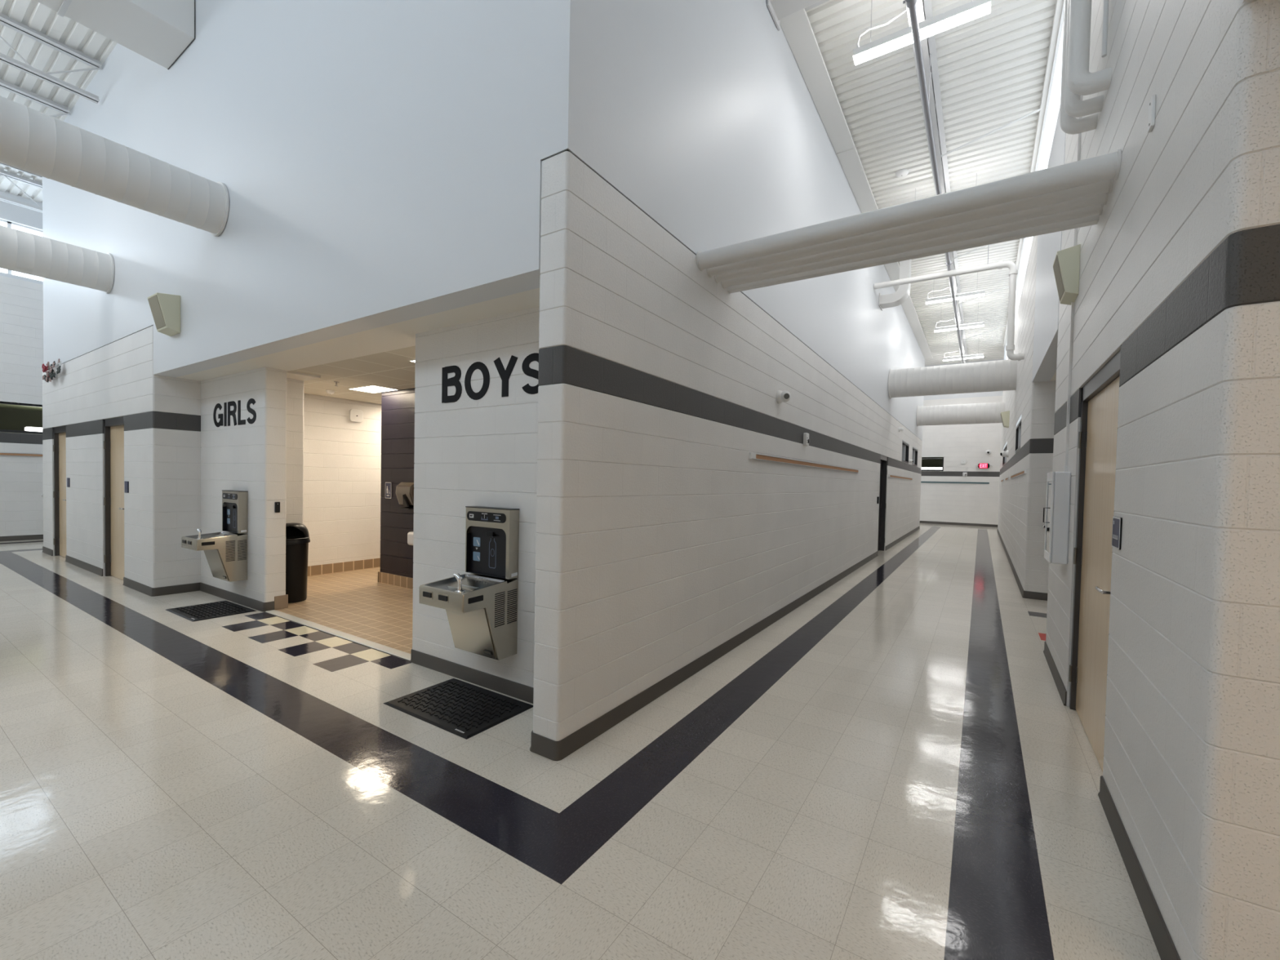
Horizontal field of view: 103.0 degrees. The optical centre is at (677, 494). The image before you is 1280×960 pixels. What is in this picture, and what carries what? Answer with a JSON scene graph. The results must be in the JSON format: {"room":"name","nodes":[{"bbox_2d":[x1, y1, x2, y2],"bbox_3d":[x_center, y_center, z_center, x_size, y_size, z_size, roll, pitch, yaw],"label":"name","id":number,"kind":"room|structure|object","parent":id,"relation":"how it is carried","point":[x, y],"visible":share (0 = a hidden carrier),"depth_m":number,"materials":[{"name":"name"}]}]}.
{"room":"school corridor","nodes":[
{"label":"school corridor","id":0,"kind":"room"},
{"bbox_2d":[0,275,43,536],"bbox_3d":[-13.328,-1.758,11.461,0.190,5.426,11.000,2,2,31],"label":"wall","id":1,"kind":"structure","parent":0,"point":[21,302],"depth_m":10.62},
{"bbox_2d":[0,400,42,434],"bbox_3d":[-14.365,-1.590,9.636,0.090,0.620,4.400,2,2,31],"label":"window","id":2,"kind":"structure","parent":1,"relation":"in","point":[24,418],"depth_m":10.65,"materials":[{"name":"black glass"}]},
{"bbox_2d":[0,453,42,456],"bbox_3d":[-13.776,-0.830,10.556,0.023,0.060,7.030,2,2,31],"label":"strip","id":3,"kind":"object","parent":1,"relation":"attached to","point":[1,454],"visible":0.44,"depth_m":10.63,"materials":[{"name":"brown wood"}]},
{"bbox_2d":[0,534,43,541],"bbox_3d":[-13.298,0.906,11.470,0.015,0.102,11.000,2,2,31],"label":"baseboard","id":4,"kind":"structure","parent":1,"relation":"attached to","point":[11,538],"depth_m":10.68,"materials":[{"name":"grey rubber"}]},
{"bbox_2d":[0,191,43,284],"bbox_3d":[-12.050,-2.651,10.747,3.220,7.300,11.100,2,2,31],"label":"wall","id":5,"kind":"structure","parent":0,"point":[10,212],"depth_m":10.58,"materials":[{"name":"white paint"}]},
{"bbox_2d":[0,219,43,281],"bbox_3d":[-13.335,-5.095,11.374,0.040,1.100,10.700,2,2,31],"label":"window","id":6,"kind":"structure","parent":5,"relation":"in","point":[3,223],"depth_m":10.66,"materials":[{"name":"white glass"}]},
{"bbox_2d":[0,0,117,203],"bbox_3d":[-5.536,-5.965,6.718,18.285,0.100,11.125,2,2,31],"label":"ceiling","id":7,"kind":"structure","parent":0,"point":[33,14],"depth_m":6.97,"materials":[{"name":"white paint"}]},
{"bbox_2d":[0,162,41,177],"bbox_3d":[-12.181,-5.798,7.001,0.170,0.560,4.404,2,2,31],"label":"joist","id":8,"kind":"object","parent":7,"relation":"attached to","point":[1,163],"visible":0.19,"depth_m":8.68,"materials":[{"name":"white metal"}]},
{"bbox_2d":[0,169,42,213],"bbox_3d":[-12.270,-5.883,10.554,0.170,0.560,10.415,2,2,31],"label":"joist","id":9,"kind":"object","parent":7,"relation":"attached to","point":[6,174],"visible":0.05,"depth_m":9.84,"materials":[{"name":"white metal"}]},
{"bbox_2d":[0,79,70,116],"bbox_3d":[-10.637,-5.742,6.079,0.170,0.560,4.404,2,2,31],"label":"joist","id":10,"kind":"object","parent":7,"relation":"attached to","point":[15,89],"visible":0.39,"depth_m":7.66,"materials":[{"name":"white metal"}]},
{"bbox_2d":[0,13,102,103],"bbox_3d":[-9.109,-5.688,5.166,0.170,0.560,4.404,2,2,31],"label":"joist","id":11,"kind":"object","parent":7,"relation":"attached to","point":[5,20],"visible":1,"depth_m":6.65,"materials":[{"name":"white metal"}]},
{"bbox_2d":[42,325,200,587],"bbox_3d":[-7.375,-0.511,10.246,6.087,3.251,6.000,2,2,31],"label":"wall","id":12,"kind":"structure","parent":0,"point":[162,414],"depth_m":6.49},
{"bbox_2d":[42,546,53,555],"bbox_3d":[-9.694,0.982,11.638,0.806,0.102,6.016,2,2,31],"label":"baseboard","id":13,"kind":"structure","parent":12,"relation":"attached to","point":[48,551],"depth_m":9.03,"materials":[{"name":"grey rubber"}]},
{"bbox_2d":[53,425,66,557],"bbox_3d":[-10.403,-0.032,8.658,0.970,2.235,0.162,2,2,31],"label":"door","id":14,"kind":"structure","parent":12,"relation":"in","point":[60,433],"depth_m":8.81,"materials":[{"name":"grey paint"}]},
{"bbox_2d":[65,555,102,576],"bbox_3d":[-9.128,1.083,7.806,2.160,0.102,0.015,2,2,31],"label":"baseboard","id":15,"kind":"structure","parent":12,"relation":"attached to","point":[83,565],"depth_m":7.75,"materials":[{"name":"grey rubber"}]},
{"bbox_2d":[103,416,124,579],"bbox_3d":[-7.700,0.065,7.043,1.010,2.235,0.162,2,2,31],"label":"door","id":16,"kind":"structure","parent":12,"relation":"in","point":[113,428],"depth_m":7.15,"materials":[{"name":"grey paint"}]},
{"bbox_2d":[124,480,128,493],"bbox_3d":[-7.194,-0.097,6.641,0.150,0.150,0.010,2,2,31],"label":"wall sign","id":17,"kind":"object","parent":12,"relation":"attached to","point":[126,482],"visible":1,"depth_m":6.63,"materials":[{"name":"black plastic"}]},
{"bbox_2d":[122,577,274,612],"bbox_3d":[-5.890,1.192,6.223,3.068,0.102,0.436,2,1,18],"label":"baseboard","id":18,"kind":"structure","parent":12,"relation":"attached to","point":[255,604],"depth_m":6.22,"materials":[{"name":"grey rubber"}]},
{"bbox_2d":[200,367,303,602],"bbox_3d":[-5.138,-0.079,6.273,1.853,2.672,0.593,2,2,31],"label":"wall","id":19,"kind":"structure","parent":0,"point":[264,458],"depth_m":5.79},
{"bbox_2d":[181,489,248,582],"bbox_3d":[-5.194,0.463,5.705,0.467,1.009,0.447,2,2,31],"label":"fountain","id":20,"kind":"object","parent":19,"relation":"attached to","point":[225,553],"visible":1,"depth_m":5.72,"materials":[{"name":"silver metal"}]},
{"bbox_2d":[181,531,237,551],"bbox_3d":[-5.216,0.518,5.671,0.459,0.146,0.353,2,2,31],"label":"basin","id":21,"kind":"object","parent":20,"relation":"in","point":[216,541],"depth_m":5.58,"materials":[{"name":"silver metal"}]},
{"bbox_2d":[213,398,256,426],"bbox_3d":[-5.188,-0.946,5.946,1.214,0.291,0.003,2,2,31],"label":"lettering","id":22,"kind":"object","parent":19,"relation":"attached to","point":[252,401],"depth_m":5.95,"materials":[{"name":"black plastic"}]},
{"bbox_2d":[274,594,288,609],"bbox_3d":[-4.447,1.210,5.706,0.023,0.152,0.130,2,2,31],"label":"baseboard","id":23,"kind":"object","parent":19,"relation":"attached to","point":[281,602],"visible":1,"depth_m":5.70,"materials":[{"name":"brown tile"}]},
{"bbox_2d":[42,0,595,377],"bbox_3d":[-5.885,-4.090,5.943,12.596,5.328,0.196,2,2,31],"label":"wall","id":24,"kind":"structure","parent":0,"point":[379,162],"depth_m":3.96,"materials":[{"name":"white paint"}]},
{"bbox_2d":[41,358,62,382],"bbox_3d":[-10.425,-2.060,8.475,1.042,0.353,0.090,2,2,31],"label":"flower decoration","id":25,"kind":"object","parent":24,"relation":"attached to","point":[50,374],"visible":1,"depth_m":8.43,"materials":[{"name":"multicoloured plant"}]},
{"bbox_2d":[0,225,114,293],"bbox_3d":[-8.968,-3.015,5.056,0.540,0.540,4.500,2,2,31],"label":"duct","id":26,"kind":"object","parent":24,"relation":"attached to","point":[20,251],"visible":1,"depth_m":6.46,"materials":[{"name":"white metal"}]},
{"bbox_2d":[0,96,229,236],"bbox_3d":[-5.692,-2.798,3.101,0.510,0.510,4.500,2,2,31],"label":"duct","id":27,"kind":"object","parent":24,"relation":"attached to","point":[32,140],"visible":1,"depth_m":4.27,"materials":[{"name":"white metal"}]},
{"bbox_2d":[35,0,195,69],"bbox_3d":[-6.505,-5.058,3.623,0.840,0.637,4.403,2,2,31],"label":"duct","id":28,"kind":"object","parent":24,"relation":"attached to","point":[160,31],"visible":1,"depth_m":5.17,"materials":[{"name":"white metal"}]},
{"bbox_2d":[147,292,180,336],"bbox_3d":[-5.659,-1.990,5.605,0.320,0.408,0.189,2,2,31],"label":"wall speaker","id":29,"kind":"object","parent":24,"relation":"attached to","point":[165,308],"visible":1,"depth_m":5.55,"materials":[{"name":"beige plastic"}]},
{"bbox_2d":[147,294,165,328],"bbox_3d":[-5.688,-1.989,5.556,0.280,0.312,0.075,2,2,31],"label":"speaker grille","id":30,"kind":"object","parent":29,"relation":"attached to","point":[157,303],"depth_m":5.52,"materials":[{"name":"beige plastic"}]},
{"bbox_2d":[302,393,381,566],"bbox_3d":[-4.841,-0.169,8.752,0.190,2.750,3.970,2,2,31],"label":"wall","id":31,"kind":"structure","parent":0,"point":[342,456],"depth_m":7.91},
{"bbox_2d":[307,558,380,576],"bbox_3d":[-4.781,1.132,8.730,0.015,0.152,3.970,2,2,31],"label":"baseboard","id":32,"kind":"structure","parent":31,"relation":"attached to","point":[324,569],"depth_m":7.96,"materials":[{"name":"tile"}]},
{"bbox_2d":[349,408,363,422],"bbox_3d":[-5.078,-1.244,8.051,0.053,0.200,0.200,2,2,31],"label":"wall sensor","id":33,"kind":"object","parent":31,"relation":"attached to","point":[355,415],"visible":1,"depth_m":8.04,"materials":[{"name":"white plastic"}]},
{"bbox_2d":[175,288,539,404],"bbox_3d":[-2.317,-1.416,6.806,6.800,0.100,4.900,2,2,31],"label":"ceiling","id":34,"kind":"structure","parent":0,"point":[402,335],"depth_m":5.08,"materials":[{"name":"white paint"}]},
{"bbox_2d":[347,385,399,393],"bbox_3d":[-4.148,-1.434,6.939,0.624,0.007,0.354,2,2,31],"label":"recessed light","id":35,"kind":"object","parent":34,"relation":"in","point":[370,388],"visible":1,"depth_m":6.93,"materials":[{"name":"white plastic"}]},
{"bbox_2d":[380,387,415,577],"bbox_3d":[-1.262,-0.054,7.191,5.100,2.750,2.980,2,2,31],"label":"wall","id":36,"kind":"structure","parent":0,"point":[397,406],"depth_m":7.01,"materials":[{"name":"brown tile"}]},
{"bbox_2d":[385,482,391,498],"bbox_3d":[-4.038,-0.056,7.108,0.150,0.225,0.010,2,2,31],"label":"wall sign","id":37,"kind":"object","parent":36,"relation":"attached to","point":[388,485],"visible":1,"depth_m":7.09,"materials":[{"name":"black plastic"}]},
{"bbox_2d":[377,571,413,590],"bbox_3d":[-1.303,1.244,7.220,5.120,0.152,2.995,2,2,31],"label":"baseboard","id":38,"kind":"structure","parent":36,"relation":"attached to","point":[401,581],"depth_m":7.02,"materials":[{"name":"tile"}]},
{"bbox_2d":[395,481,413,509],"bbox_3d":[-3.498,0.014,6.656,0.346,0.348,0.234,2,2,31],"label":"dispenser","id":39,"kind":"object","parent":36,"relation":"attached to","point":[404,491],"visible":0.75,"depth_m":6.56,"materials":[{"name":"brown plastic"}]},
{"bbox_2d":[407,531,413,545],"bbox_3d":[-3.002,0.494,6.261,0.520,0.262,0.410,2,2,31],"label":"basin","id":40,"kind":"object","parent":36,"relation":"attached to","point":[410,535],"visible":0.18,"depth_m":6.17,"materials":[{"name":"white ceramic"}]},
{"bbox_2d":[412,306,539,687],"bbox_3d":[-0.954,0.058,4.350,1.847,2.672,1.583,2,2,31],"label":"wall","id":41,"kind":"structure","parent":0,"point":[468,451],"depth_m":3.77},
{"bbox_2d":[265,609,410,660],"bbox_3d":[-3.329,1.325,4.915,2.730,0.008,0.093,2,2,31],"label":"trim","id":42,"kind":"structure","parent":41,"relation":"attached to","point":[398,653],"depth_m":4.79,"materials":[{"name":"stone"}]},
{"bbox_2d":[418,506,519,660],"bbox_3d":[-1.411,0.599,3.446,0.467,1.009,0.447,2,2,31],"label":"fountain","id":43,"kind":"object","parent":41,"relation":"attached to","point":[481,606],"visible":1,"depth_m":3.47,"materials":[{"name":"silver metal"}]},
{"bbox_2d":[418,573,507,613],"bbox_3d":[-1.433,0.654,3.412,0.459,0.146,0.353,2,2,31],"label":"basin","id":44,"kind":"object","parent":43,"relation":"in","point":[474,593],"depth_m":3.32,"materials":[{"name":"silver metal"}]},
{"bbox_2d":[469,513,501,520],"bbox_3d":[-1.348,0.156,3.561,0.330,0.046,0.001,2,2,31],"label":"print","id":45,"kind":"object","parent":43,"relation":"attached to","point":[473,517],"depth_m":3.56,"materials":[{"name":"white"}]},
{"bbox_2d":[409,648,533,703],"bbox_3d":[-1.373,1.349,3.741,1.863,0.102,0.116,2,2,31],"label":"baseboard","id":46,"kind":"structure","parent":41,"relation":"attached to","point":[513,689],"depth_m":3.75,"materials":[{"name":"grey rubber"}]},
{"bbox_2d":[441,352,538,403],"bbox_3d":[-1.342,-0.831,3.648,1.114,0.286,0.003,2,2,31],"label":"lettering","id":47,"kind":"object","parent":41,"relation":"attached to","point":[504,375],"depth_m":3.68,"materials":[{"name":"black"}]},
{"bbox_2d":[0,523,1160,959],"bbox_3d":[0.110,1.235,12.198,25.600,0.001,29.000,2,2,31],"label":"floor","id":48,"kind":"structure","parent":0,"point":[895,766],"depth_m":2.44,"materials":[{"name":"tile"}]},
{"bbox_2d":[165,600,256,622],"bbox_3d":[-5.115,1.267,5.580,0.820,0.012,0.533,2,2,31],"label":"floor mat","id":49,"kind":"object","parent":48,"relation":"on","point":[193,613],"visible":1,"depth_m":5.53,"materials":[{"name":"black rubber"}]},
{"bbox_2d":[285,522,310,603],"bbox_3d":[-4.603,0.806,6.069,0.358,0.928,0.358,2,2,31],"label":"trash can","id":50,"kind":"object","parent":48,"relation":"on","point":[297,535],"visible":0.77,"depth_m":6.00,"materials":[{"name":"black plastic"}]},
{"bbox_2d":[285,522,309,537],"bbox_3d":[-4.594,0.433,6.060,0.336,0.181,0.336,2,2,31],"label":"lid","id":51,"kind":"object","parent":50,"relation":"attached to","point":[293,530],"depth_m":6.15,"materials":[{"name":"black plastic"}]},
{"bbox_2d":[383,678,533,739],"bbox_3d":[-1.455,1.399,3.395,0.863,0.012,0.530,2,2,31],"label":"floor mat","id":52,"kind":"object","parent":48,"relation":"on","point":[464,709],"visible":1,"depth_m":3.35,"materials":[{"name":"black rubber"}]},
{"bbox_2d":[533,151,922,741],"bbox_3d":[2.849,-0.317,11.617,3.200,3.251,18.840,2,2,31],"label":"wall","id":53,"kind":"structure","parent":0,"point":[660,540],"depth_m":3.57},
{"bbox_2d":[529,551,878,760],"bbox_3d":[1.795,1.342,7.029,0.234,0.102,9.886,2,2,31],"label":"baseboard","id":54,"kind":"structure","parent":53,"relation":"attached to","point":[553,750],"depth_m":3.54,"materials":[{"name":"grey rubber"}]},
{"bbox_2d":[776,390,791,403],"bbox_3d":[1.159,-1.056,5.489,0.134,0.143,0.143,2,2,31],"label":"security camera","id":55,"kind":"object","parent":53,"relation":"attached to","point":[784,396],"visible":1,"depth_m":5.46,"materials":[{"name":"white plastic"}]},
{"bbox_2d":[749,452,857,472],"bbox_3d":[1.981,-0.394,7.015,0.023,0.060,4.990,2,2,31],"label":"strip","id":56,"kind":"object","parent":53,"relation":"attached to","point":[752,455],"visible":1,"depth_m":6.03,"materials":[{"name":"brown wood"}]},
{"bbox_2d":[803,432,810,446],"bbox_3d":[1.626,-0.686,6.356,0.070,0.160,0.110,2,2,31],"label":"fire alarm","id":57,"kind":"object","parent":53,"relation":"attached to","point":[806,441],"visible":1,"depth_m":6.32,"materials":[{"name":"white plastic"}]},
{"bbox_2d":[877,454,887,551],"bbox_3d":[4.652,0.229,11.704,0.160,2.235,1.030,2,2,31],"label":"door","id":58,"kind":"structure","parent":53,"relation":"in","point":[883,464],"depth_m":12.08,"materials":[{"name":"grey paint"}]},
{"bbox_2d":[884,525,919,550],"bbox_3d":[5.636,1.209,16.360,3.216,0.102,7.896,2,2,31],"label":"baseboard","id":59,"kind":"structure","parent":53,"relation":"attached to","point":[909,533],"depth_m":14.44,"materials":[{"name":"grey rubber"}]},
{"bbox_2d":[902,440,909,463],"bbox_3d":[6.617,-1.215,14.838,0.090,0.568,1.550,2,2,31],"label":"window","id":60,"kind":"structure","parent":53,"relation":"in","point":[905,446],"depth_m":14.82,"materials":[{"name":"black paint"}]},
{"bbox_2d":[911,447,917,466],"bbox_3d":[7.881,-1.236,16.953,0.090,0.568,1.540,2,2,31],"label":"window","id":61,"kind":"structure","parent":53,"relation":"in","point":[914,458],"depth_m":16.94,"materials":[{"name":"black glass"}]},
{"bbox_2d":[591,0,924,440],"bbox_3d":[-1.052,-4.468,14.011,12.596,4.735,18.620,2,2,31],"label":"wall","id":62,"kind":"structure","parent":0,"point":[707,119],"depth_m":4.43,"materials":[{"name":"white paint"}]},
{"bbox_2d":[56,149,919,439],"bbox_3d":[-1.199,-2.096,14.014,12.688,0.014,18.808,2,2,31],"label":"trim reveal","id":63,"kind":"structure","parent":62,"relation":"attached to","point":[567,149],"depth_m":3.61,"materials":[{"name":"grey"}]},
{"bbox_2d":[780,8,932,359],"bbox_3d":[4.481,-5.116,10.686,0.260,0.460,18.400,2,2,31],"label":"steel beam","id":64,"kind":"structure","parent":62,"relation":"attached to","point":[797,28],"depth_m":6.53,"materials":[{"name":"white metal"}]},
{"bbox_2d":[767,0,829,31],"bbox_3d":[2.046,-4.870,4.455,2.476,0.370,0.440,2,2,31],"label":"steel beam","id":65,"kind":"structure","parent":64,"relation":"attached to","point":[779,10],"depth_m":4.99,"materials":[{"name":"white metal"}]},
{"bbox_2d":[879,259,911,310],"bbox_3d":[4.492,-4.605,10.452,0.550,1.450,0.360,2,2,31],"label":"duct","id":66,"kind":"object","parent":62,"relation":"attached to","point":[900,295],"visible":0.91,"depth_m":10.31,"materials":[{"name":"white metal"}]},
{"bbox_2d":[696,149,1121,293],"bbox_3d":[1.368,-1.768,3.505,2.483,0.140,0.620,2,2,31],"label":"duct","id":67,"kind":"object","parent":62,"relation":"attached to","point":[1072,195],"visible":1,"depth_m":3.28,"materials":[{"name":"white metal"}]},
{"bbox_2d":[888,359,1017,398],"bbox_3d":[6.124,-2.581,11.419,2.485,0.690,0.690,2,2,31],"label":"duct","id":68,"kind":"object","parent":62,"relation":"attached to","point":[1000,375],"visible":1,"depth_m":11.15,"materials":[{"name":"white metal"}]},
{"bbox_2d":[916,401,1005,426],"bbox_3d":[9.202,-2.608,16.570,2.485,0.690,0.690,2,2,31],"label":"duct","id":69,"kind":"object","parent":62,"relation":"attached to","point":[988,412],"visible":0.98,"depth_m":16.33,"materials":[{"name":"white metal"}]},
{"bbox_2d":[805,0,1056,365],"bbox_3d":[6.062,-5.424,11.632,8.385,0.100,22.250,2,2,31],"label":"ceiling","id":70,"kind":"structure","parent":0,"point":[992,66],"depth_m":7.05,"materials":[{"name":"white paint"}]},
{"bbox_2d":[853,8,913,65],"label":"linear light","id":71,"kind":"object","parent":70,"relation":"hanging from","point":[903,37],"depth_m":5.15,"materials":[{"name":"white paint"}]},
{"bbox_2d":[895,168,908,177],"bbox_3d":[3.736,-5.324,8.450,0.200,0.053,0.200,2,2,31],"label":"smoke detector","id":72,"kind":"object","parent":70,"relation":"attached to","point":[901,173],"visible":1,"depth_m":8.41,"materials":[{"name":"white plastic"}]},
{"bbox_2d":[906,0,968,363],"bbox_3d":[6.237,-5.107,11.501,0.170,0.580,21.619,2,2,31],"label":"joist","id":73,"kind":"object","parent":70,"relation":"attached to","point":[935,105],"visible":0.48,"depth_m":6.76,"materials":[{"name":"white metal"}]},
{"bbox_2d":[902,0,964,363],"bbox_3d":[5.523,-4.475,10.186,0.120,0.743,18.000,2,2,31],"label":"pipe","id":74,"kind":"object","parent":73,"relation":"hanging from","point":[910,4],"visible":0.8,"depth_m":5.44,"materials":[{"name":"grey metal"}]},
{"bbox_2d":[925,273,985,304],"bbox_3d":[6.531,-4.917,11.944,1.220,0.687,0.130,2,2,31],"label":"linear light","id":75,"kind":"object","parent":73,"relation":"hanging from","point":[980,293],"visible":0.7,"depth_m":11.92,"materials":[{"name":"white"}]},
{"bbox_2d":[925,293,984,304],"bbox_3d":[6.524,-4.587,11.952,1.212,0.026,0.124,2,2,31],"label":"diffuser","id":76,"kind":"object","parent":75,"relation":"attached to","point":[966,295],"depth_m":11.95,"materials":[{"name":"white metal"}]},
{"bbox_2d":[933,302,984,332],"bbox_3d":[7.849,-4.939,14.150,1.220,0.687,0.130,2,2,31],"label":"linear light","id":77,"kind":"object","parent":73,"relation":"hanging from","point":[976,324],"visible":0.8,"depth_m":14.13,"materials":[{"name":"white"}]},
{"bbox_2d":[933,324,984,332],"bbox_3d":[7.842,-4.609,14.158,1.212,0.026,0.124,2,2,31],"label":"diffuser","id":78,"kind":"object","parent":77,"relation":"attached to","point":[963,326],"depth_m":14.16,"materials":[{"name":"white plastic"}]},
{"bbox_2d":[942,350,983,360],"bbox_3d":[9.799,-4.973,17.412,1.220,0.687,0.130,2,2,31],"label":"linear light","id":79,"kind":"object","parent":73,"relation":"hanging from","point":[975,356],"visible":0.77,"depth_m":17.40,"materials":[{"name":"white"}]},
{"bbox_2d":[942,355,983,360],"bbox_3d":[9.791,-4.642,17.420,1.212,0.026,0.124,2,2,31],"label":"diffuser","id":80,"kind":"object","parent":79,"relation":"attached to","point":[951,358],"depth_m":17.42,"materials":[{"name":"white plastic"}]},
{"bbox_2d":[941,108,1040,157],"bbox_3d":[4.251,-4.955,7.002,1.245,0.385,0.047,2,1,24],"label":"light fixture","id":81,"kind":"object","parent":73,"relation":"attached to","point":[1038,109],"visible":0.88,"depth_m":6.97,"materials":[{"name":"white paint"}]},
{"bbox_2d":[918,0,991,39],"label":"linear light","id":82,"kind":"object","parent":70,"relation":"hanging from","point":[959,15],"depth_m":4.82,"materials":[{"name":"white paint"}]},
{"bbox_2d":[920,395,1002,524],"bbox_3d":[11.063,-1.387,21.696,13.500,5.283,0.190,2,2,31],"label":"wall","id":83,"kind":"structure","parent":0,"point":[964,503],"depth_m":21.12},
{"bbox_2d":[921,457,943,471],"bbox_3d":[10.877,-1.281,21.751,0.930,0.570,0.090,2,2,31],"label":"window","id":84,"kind":"structure","parent":83,"relation":"in","point":[927,464],"depth_m":21.73,"materials":[{"name":"black glass"}]},
{"bbox_2d":[920,481,989,484],"bbox_3d":[10.419,-0.537,21.965,5.230,0.068,0.023,2,2,31],"label":"strip","id":85,"kind":"object","parent":83,"relation":"attached to","point":[921,482],"visible":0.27,"depth_m":21.25,"materials":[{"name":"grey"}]},
{"bbox_2d":[920,520,997,527],"bbox_3d":[10.954,1.203,21.668,13.500,0.102,0.015,2,2,31],"label":"baseboard","id":86,"kind":"structure","parent":83,"relation":"attached to","point":[921,522],"depth_m":21.18,"materials":[{"name":"grey rubber"}]},
{"bbox_2d":[975,463,992,468],"bbox_3d":[12.474,-1.161,20.686,0.605,0.200,0.099,2,2,31],"label":"exit sign","id":87,"kind":"object","parent":83,"relation":"attached to","point":[980,465],"visible":1,"depth_m":20.67,"materials":[{"name":"red plastic"}]},
{"bbox_2d":[923,346,1005,399],"bbox_3d":[10.123,-2.431,20.157,13.600,7.400,3.800,2,2,31],"label":"wall","id":88,"kind":"structure","parent":0,"point":[995,393],"depth_m":21.03,"materials":[{"name":"white paint"}]},
{"bbox_2d":[997,106,1066,593],"bbox_3d":[8.779,-1.244,10.871,2.715,5.400,15.939,2,2,31],"label":"wall","id":89,"kind":"structure","parent":0,"point":[1022,500],"depth_m":7.10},
{"bbox_2d":[873,244,1024,360],"bbox_3d":[4.921,-3.812,9.330,2.482,2.944,0.128,2,2,31],"label":"pipe","id":90,"kind":"object","parent":89,"relation":"attached to","point":[1010,348],"visible":0.99,"depth_m":8.84,"materials":[{"name":"white metal"}]},
{"bbox_2d":[1000,410,1009,427],"bbox_3d":[8.454,-1.929,13.120,0.189,0.408,0.320,2,2,31],"label":"wall speaker","id":91,"kind":"object","parent":89,"relation":"attached to","point":[1005,415],"visible":1,"depth_m":12.98,"materials":[{"name":"beige plastic"}]},
{"bbox_2d":[1015,419,1021,453],"bbox_3d":[6.407,-1.070,9.471,0.090,0.518,1.580,2,2,31],"label":"window","id":92,"kind":"structure","parent":89,"relation":"in","point":[1018,435],"depth_m":9.50,"materials":[{"name":"grey glass"}]},
{"bbox_2d":[997,528,1047,600],"bbox_3d":[9.422,1.392,12.121,2.731,0.102,13.211,2,2,31],"label":"baseboard","id":93,"kind":"structure","parent":89,"relation":"attached to","point":[1025,594],"depth_m":7.28,"materials":[{"name":"grey rubber"}]},
{"bbox_2d":[1003,0,1064,359],"bbox_3d":[6.769,-4.650,9.789,0.235,1.370,19.800,2,2,31],"label":"window","id":94,"kind":"structure","parent":89,"relation":"in","point":[1053,100],"depth_m":6.61,"materials":[{"name":"white glass"}]},
{"bbox_2d":[1045,0,1279,959],"bbox_3d":[5.105,-1.107,1.511,6.015,5.400,3.900,2,2,31],"label":"wall","id":95,"kind":"structure","parent":0,"point":[1180,268],"depth_m":1.60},
{"bbox_2d":[1043,640,1066,706],"bbox_3d":[3.841,1.464,3.758,1.731,0.102,1.416,2,2,31],"label":"baseboard","id":96,"kind":"structure","parent":95,"relation":"attached to","point":[1060,686],"depth_m":4.03,"materials":[{"name":"grey rubber"}]},
{"bbox_2d":[1042,471,1071,564],"bbox_3d":[2.906,0.172,3.922,0.152,0.685,0.360,2,2,31],"label":"upper cabinet","id":97,"kind":"object","parent":95,"relation":"attached to","point":[1058,483],"visible":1,"depth_m":3.77,"materials":[{"name":"white metal"}]},
{"bbox_2d":[1053,244,1080,305],"bbox_3d":[2.932,-1.640,3.841,0.136,0.359,0.272,2,2,31],"label":"wall speaker","id":98,"kind":"object","parent":95,"relation":"attached to","point":[1066,265],"visible":0.92,"depth_m":3.73,"materials":[{"name":"beige plastic"}]},
{"bbox_2d":[1053,254,1064,301],"bbox_3d":[2.897,-1.641,3.862,0.054,0.274,0.238,2,2,31],"label":"speaker grille","id":99,"kind":"object","parent":98,"relation":"attached to","point":[1059,263],"depth_m":3.80,"materials":[{"name":"beige fabric"}]},
{"bbox_2d":[1063,95,1082,471],"bbox_3d":[3.026,-2.018,3.863,0.020,3.700,0.032,2,2,31],"label":"surface raceway","id":100,"kind":"object","parent":95,"relation":"attached to","point":[1065,467],"visible":0.37,"depth_m":3.88,"materials":[{"name":"white metal"}]},
{"bbox_2d":[1059,0,1111,134],"bbox_3d":[2.538,-3.776,3.117,0.202,2.852,0.494,2,2,31],"label":"pipes","id":101,"kind":"object","parent":95,"relation":"attached to","point":[1077,81],"visible":1,"depth_m":2.99,"materials":[{"name":"white metal"}]},
{"bbox_2d":[1068,349,1120,771],"bbox_3d":[2.517,0.385,3.000,0.182,2.235,1.225,2,2,31],"label":"door","id":102,"kind":"structure","parent":95,"relation":"in","point":[1097,435],"depth_m":3.10,"materials":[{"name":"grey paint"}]},
{"bbox_2d":[1111,515,1122,550],"bbox_3d":[2.088,0.182,2.416,0.010,0.150,0.150,2,2,31],"label":"wall sign","id":103,"kind":"object","parent":95,"relation":"attached to","point":[1117,521],"visible":1,"depth_m":2.39,"materials":[{"name":"black plastic"}]},
{"bbox_2d":[1097,775,1180,959],"bbox_3d":[4.363,1.552,0.443,6.031,0.102,1.291,2,2,31],"label":"baseboard","id":104,"kind":"structure","parent":95,"relation":"attached to","point":[1166,948],"depth_m":1.91,"materials":[{"name":"grey rubber"}]},
{"bbox_2d":[1147,94,1155,133],"bbox_3d":[1.964,-1.575,2.105,0.014,0.124,0.052,2,2,31],"label":"cover plate","id":105,"kind":"object","parent":95,"relation":"attached to","point":[1152,104],"visible":1,"depth_m":2.09,"materials":[{"name":"white plastic"}]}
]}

